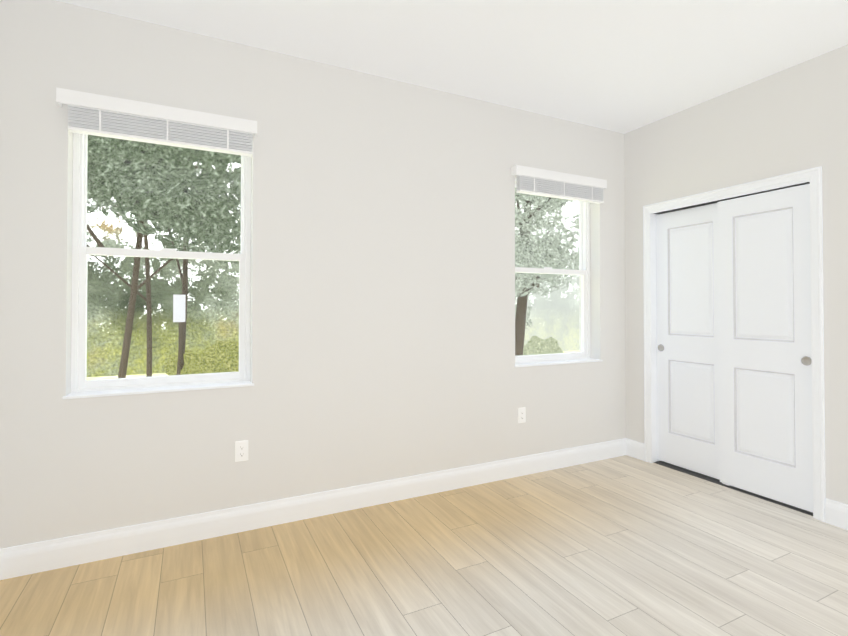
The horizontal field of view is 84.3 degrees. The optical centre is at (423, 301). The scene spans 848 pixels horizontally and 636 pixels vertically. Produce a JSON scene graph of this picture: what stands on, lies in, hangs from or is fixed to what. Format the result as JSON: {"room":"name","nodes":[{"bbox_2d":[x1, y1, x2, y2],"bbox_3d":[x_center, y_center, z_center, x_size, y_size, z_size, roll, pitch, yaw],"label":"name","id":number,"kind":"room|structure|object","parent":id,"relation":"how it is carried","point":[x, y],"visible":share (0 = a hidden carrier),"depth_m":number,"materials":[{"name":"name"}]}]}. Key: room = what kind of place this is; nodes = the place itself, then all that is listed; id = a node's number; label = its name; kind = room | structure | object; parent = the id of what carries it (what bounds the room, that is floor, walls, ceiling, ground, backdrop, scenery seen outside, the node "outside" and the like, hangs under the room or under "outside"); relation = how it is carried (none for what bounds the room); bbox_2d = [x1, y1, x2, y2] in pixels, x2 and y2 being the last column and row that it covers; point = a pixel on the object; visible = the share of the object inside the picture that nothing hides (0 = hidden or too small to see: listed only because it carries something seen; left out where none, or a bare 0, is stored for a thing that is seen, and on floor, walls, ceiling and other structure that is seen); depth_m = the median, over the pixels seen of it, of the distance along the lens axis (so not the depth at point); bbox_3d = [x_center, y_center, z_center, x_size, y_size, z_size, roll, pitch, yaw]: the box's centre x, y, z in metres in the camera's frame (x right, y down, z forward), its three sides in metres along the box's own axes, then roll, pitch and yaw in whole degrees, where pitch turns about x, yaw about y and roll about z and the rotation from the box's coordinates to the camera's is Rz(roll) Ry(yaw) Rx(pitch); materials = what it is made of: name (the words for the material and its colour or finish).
{"room":"empty bedroom","nodes":[
{"label":"empty bedroom","id":0,"kind":"room"},
{"bbox_2d":[0,0,625,548],"bbox_3d":[-0.198,-0.107,3.251,4.850,2.950,0.240,0,-1,-26],"label":"wall","id":1,"kind":"structure","parent":0,"point":[382,304],"depth_m":2.87,"materials":[{"name":"white paint"}]},
{"bbox_2d":[62,381,253,398],"bbox_3d":[-1.409,0.479,2.562,0.894,0.013,0.130,0,-1,-26],"label":"sill","id":2,"kind":"structure","parent":1,"relation":"attached to","point":[87,394],"depth_m":2.51,"materials":[{"name":"white wood"}]},
{"bbox_2d":[71,133,250,391],"bbox_3d":[-1.455,-0.257,2.664,0.874,1.465,0.085,0,-1,-26],"label":"window","id":3,"kind":"structure","parent":1,"relation":"in","point":[81,252],"depth_m":2.60,"materials":[{"name":"glass"}]},
{"bbox_2d":[56,87,256,156],"bbox_3d":[-1.382,-0.939,2.502,0.924,0.190,0.063,0,-1,-26],"label":"window blind","id":4,"kind":"object","parent":3,"relation":"attached to","point":[107,116],"visible":1,"depth_m":2.46,"materials":[{"name":"white plastic"}]},
{"bbox_2d":[235,440,247,461],"bbox_3d":[-1.042,0.856,2.680,0.070,0.115,0.009,0,-1,-26],"label":"electrical outlet","id":5,"kind":"object","parent":1,"relation":"attached to","point":[241,450],"visible":1,"depth_m":2.68,"materials":[{"name":"white plastic"}]},
{"bbox_2d":[0,438,625,579],"bbox_3d":[-0.141,1.247,3.120,4.250,0.140,0.016,0,-1,-26],"label":"baseboard","id":6,"kind":"structure","parent":1,"relation":"attached to","point":[31,558],"depth_m":2.73,"materials":[{"name":"white wood"}]},
{"bbox_2d":[518,407,525,422],"bbox_3d":[0.748,0.867,3.571,0.070,0.115,0.009,0,-1,-26],"label":"electrical outlet","id":7,"kind":"object","parent":1,"relation":"attached to","point":[522,415],"visible":1,"depth_m":3.57,"materials":[{"name":"white plastic"}]},
{"bbox_2d":[515,178,589,362],"bbox_3d":[1.023,-0.241,3.897,0.890,1.465,0.085,0,-1,-26],"label":"window","id":8,"kind":"structure","parent":1,"relation":"in","point":[583,271],"depth_m":4.01,"materials":[{"name":"white plastic"}]},
{"bbox_2d":[511,165,606,203],"bbox_3d":[1.095,-0.924,3.736,0.940,0.190,0.063,0,-1,-26],"label":"window blind","id":9,"kind":"object","parent":8,"relation":"attached to","point":[542,182],"visible":1,"depth_m":3.70,"materials":[{"name":"white plastic"}]},
{"bbox_2d":[514,358,602,366],"bbox_3d":[1.069,0.495,3.795,0.910,0.013,0.130,0,-1,-26],"label":"sill","id":10,"kind":"structure","parent":1,"relation":"attached to","point":[527,364],"depth_m":3.74,"materials":[{"name":"white wood"}]},
{"bbox_2d":[0,455,847,635],"bbox_3d":[1.224,1.355,1.388,5.750,0.120,4.810,0,-1,-26],"label":"floor","id":11,"kind":"structure","parent":0,"point":[625,545],"depth_m":2.25,"materials":[{"name":"beige wood"}]},
{"bbox_2d":[654,461,812,515],"bbox_3d":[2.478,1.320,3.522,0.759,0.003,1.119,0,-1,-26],"label":"track","id":12,"kind":"object","parent":11,"relation":"on","point":[692,473],"visible":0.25,"depth_m":3.41,"materials":[{"name":"black metal"}]},
{"bbox_2d":[56,0,847,133],"bbox_3d":[1.224,-1.565,1.425,5.750,0.120,4.810,0,-1,-26],"label":"ceiling","id":13,"kind":"structure","parent":0,"point":[623,66],"depth_m":2.68,"materials":[{"name":"white paint"}]},
{"bbox_2d":[624,44,847,504],"bbox_3d":[2.812,-0.121,2.120,0.130,2.950,4.470,0,-1,-26],"label":"wall","id":14,"kind":"structure","parent":0,"point":[792,119],"depth_m":3.09,"materials":[{"name":"white paint"}]},
{"bbox_2d":[626,438,644,460],"bbox_3d":[1.794,1.258,3.983,0.016,0.140,0.194,0,-1,-26],"label":"baseboard","id":15,"kind":"structure","parent":14,"relation":"attached to","point":[635,449],"depth_m":3.97,"materials":[{"name":"white wood"}]},
{"bbox_2d":[643,207,651,462],"bbox_3d":[1.851,0.264,3.878,0.018,2.124,0.060,0,-1,-26],"label":"trim","id":16,"kind":"structure","parent":14,"relation":"attached to","point":[647,336],"depth_m":3.87,"materials":[{"name":"white wood"}]},
{"bbox_2d":[656,203,719,479],"bbox_3d":[2.072,0.292,3.632,0.038,2.022,0.580,0,-1,-26],"label":"closet door","id":17,"kind":"structure","parent":14,"relation":"in","point":[687,339],"depth_m":3.64,"materials":[{"name":"white wood"}]},
{"bbox_2d":[651,179,809,462],"bbox_3d":[2.179,0.281,3.386,0.132,2.078,1.157,0,-1,-26],"label":"door frame","id":18,"kind":"structure","parent":14,"relation":"attached to","point":[654,337],"depth_m":3.87,"materials":[{"name":"white wood"}]},
{"bbox_2d":[651,180,809,213],"bbox_3d":[2.175,-0.736,3.397,0.098,0.008,1.121,0,-1,-26],"label":"track","id":19,"kind":"object","parent":14,"relation":"attached to","point":[729,198],"visible":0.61,"depth_m":3.35,"materials":[{"name":"white metal"}]},
{"bbox_2d":[643,167,818,211],"bbox_3d":[2.113,-0.774,3.367,0.018,0.060,1.233,0,-1,-26],"label":"trim","id":20,"kind":"structure","parent":14,"relation":"attached to","point":[802,175],"depth_m":3.24,"materials":[{"name":"white wood"}]},
{"bbox_2d":[717,184,812,511],"bbox_3d":[2.273,0.286,3.134,0.038,2.022,0.580,0,-1,-26],"label":"closet door","id":21,"kind":"structure","parent":14,"relation":"in","point":[765,357],"depth_m":3.10,"materials":[{"name":"white wood"}]},
{"bbox_2d":[810,166,825,521],"bbox_3d":[2.374,0.251,2.829,0.018,2.124,0.060,0,-1,-26],"label":"trim","id":22,"kind":"structure","parent":14,"relation":"attached to","point":[817,345],"depth_m":2.82,"materials":[{"name":"white wood"}]},
{"bbox_2d":[825,498,847,529],"bbox_3d":[3.022,1.226,1.517,0.016,0.140,2.835,0,-1,-26],"label":"baseboard","id":23,"kind":"structure","parent":14,"relation":"attached to","point":[836,513],"depth_m":2.73,"materials":[{"name":"white wood"}]},
{"label":"outside","id":24,"kind":"structure","parent":0,"visible":0},
{"bbox_2d":[87,135,240,263],"bbox_3d":[-3.587,-2.075,6.506,5.613,3.248,3.189,0,-1,-26],"label":"tree","id":25,"kind":"object","parent":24,"point":[152,195],"depth_m":5.97,"materials":[{"name":"green plant"}]},
{"bbox_2d":[87,350,578,379],"bbox_3d":[1.516,1.679,9.601,31.000,0.001,9.540,0,-1,-26],"label":"ground","id":26,"kind":"structure","parent":24,"point":[129,376],"depth_m":10.56,"materials":[{"name":"green plant"}]},
{"bbox_2d":[87,139,162,376],"bbox_3d":[-5.545,-1.552,7.678,2.832,6.453,3.302,0,-1,-26],"label":"tree","id":27,"kind":"object","parent":26,"relation":"on","point":[149,320],"depth_m":8.01,"materials":[{"name":"brown plant"}]},
{"bbox_2d":[87,139,240,377],"bbox_3d":[-4.108,-1.516,7.481,4.692,6.390,2.778,0,-1,-26],"label":"tree","id":28,"kind":"object","parent":26,"relation":"on","point":[135,287],"depth_m":7.42,"materials":[{"name":"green plant"}]},
{"bbox_2d":[130,150,227,374],"bbox_3d":[-5.260,-1.920,9.179,4.204,7.234,3.599,0,-1,-26],"label":"tree","id":29,"kind":"object","parent":26,"relation":"on","point":[184,286],"depth_m":9.06,"materials":[{"name":"brown plant"}]},
{"bbox_2d":[173,295,185,374],"bbox_3d":[-4.275,0.771,8.175,0.190,1.780,0.050,0,-1,-26],"label":"sign post","id":30,"kind":"object","parent":26,"relation":"on","point":[180,309],"depth_m":8.17,"materials":[{"name":"white"}]},
{"bbox_2d":[191,153,240,240],"bbox_3d":[-3.182,-1.765,10.152,4.703,6.947,3.280,0,-1,-26],"label":"tree","id":31,"kind":"object","parent":26,"relation":"on","point":[234,167],"depth_m":9.79,"materials":[{"name":"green plant"}]},
{"bbox_2d":[164,336,563,374],"bbox_3d":[-0.889,1.228,10.683,8.956,1.458,3.298,0,-1,-26],"label":"bush","id":32,"kind":"object","parent":26,"relation":"on","point":[188,356],"depth_m":8.60,"materials":[{"name":"green plant"}]},
{"bbox_2d":[515,201,571,280],"bbox_3d":[2.349,-1.607,12.697,4.722,6.708,3.227,0,-1,-26],"label":"tree","id":33,"kind":"object","parent":26,"relation":"on","point":[552,232],"depth_m":13.32,"materials":[{"name":"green plant"}]},
{"bbox_2d":[515,188,578,355],"bbox_3d":[2.375,-1.413,10.140,3.777,6.276,3.130,0,-1,-26],"label":"tree","id":34,"kind":"object","parent":26,"relation":"on","point":[519,344],"depth_m":9.87,"materials":[{"name":"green plant"}]},
{"bbox_2d":[87,162,578,376],"bbox_3d":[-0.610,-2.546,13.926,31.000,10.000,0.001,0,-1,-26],"label":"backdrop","id":35,"kind":"structure","parent":24,"point":[226,312],"depth_m":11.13,"materials":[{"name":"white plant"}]},
{"bbox_2d":[515,255,572,327],"bbox_3d":[1.496,-0.032,11.242,4.387,2.324,2.284,0,-1,-26],"label":"tree","id":36,"kind":"object","parent":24,"point":[544,291],"depth_m":11.45,"materials":[{"name":"green plant"}]},
{"bbox_2d":[515,192,578,297],"bbox_3d":[2.093,-1.885,9.453,5.036,3.657,3.051,0,-1,-26],"label":"tree","id":37,"kind":"object","parent":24,"point":[534,260],"depth_m":8.72,"materials":[{"name":"green plant"}]}
]}

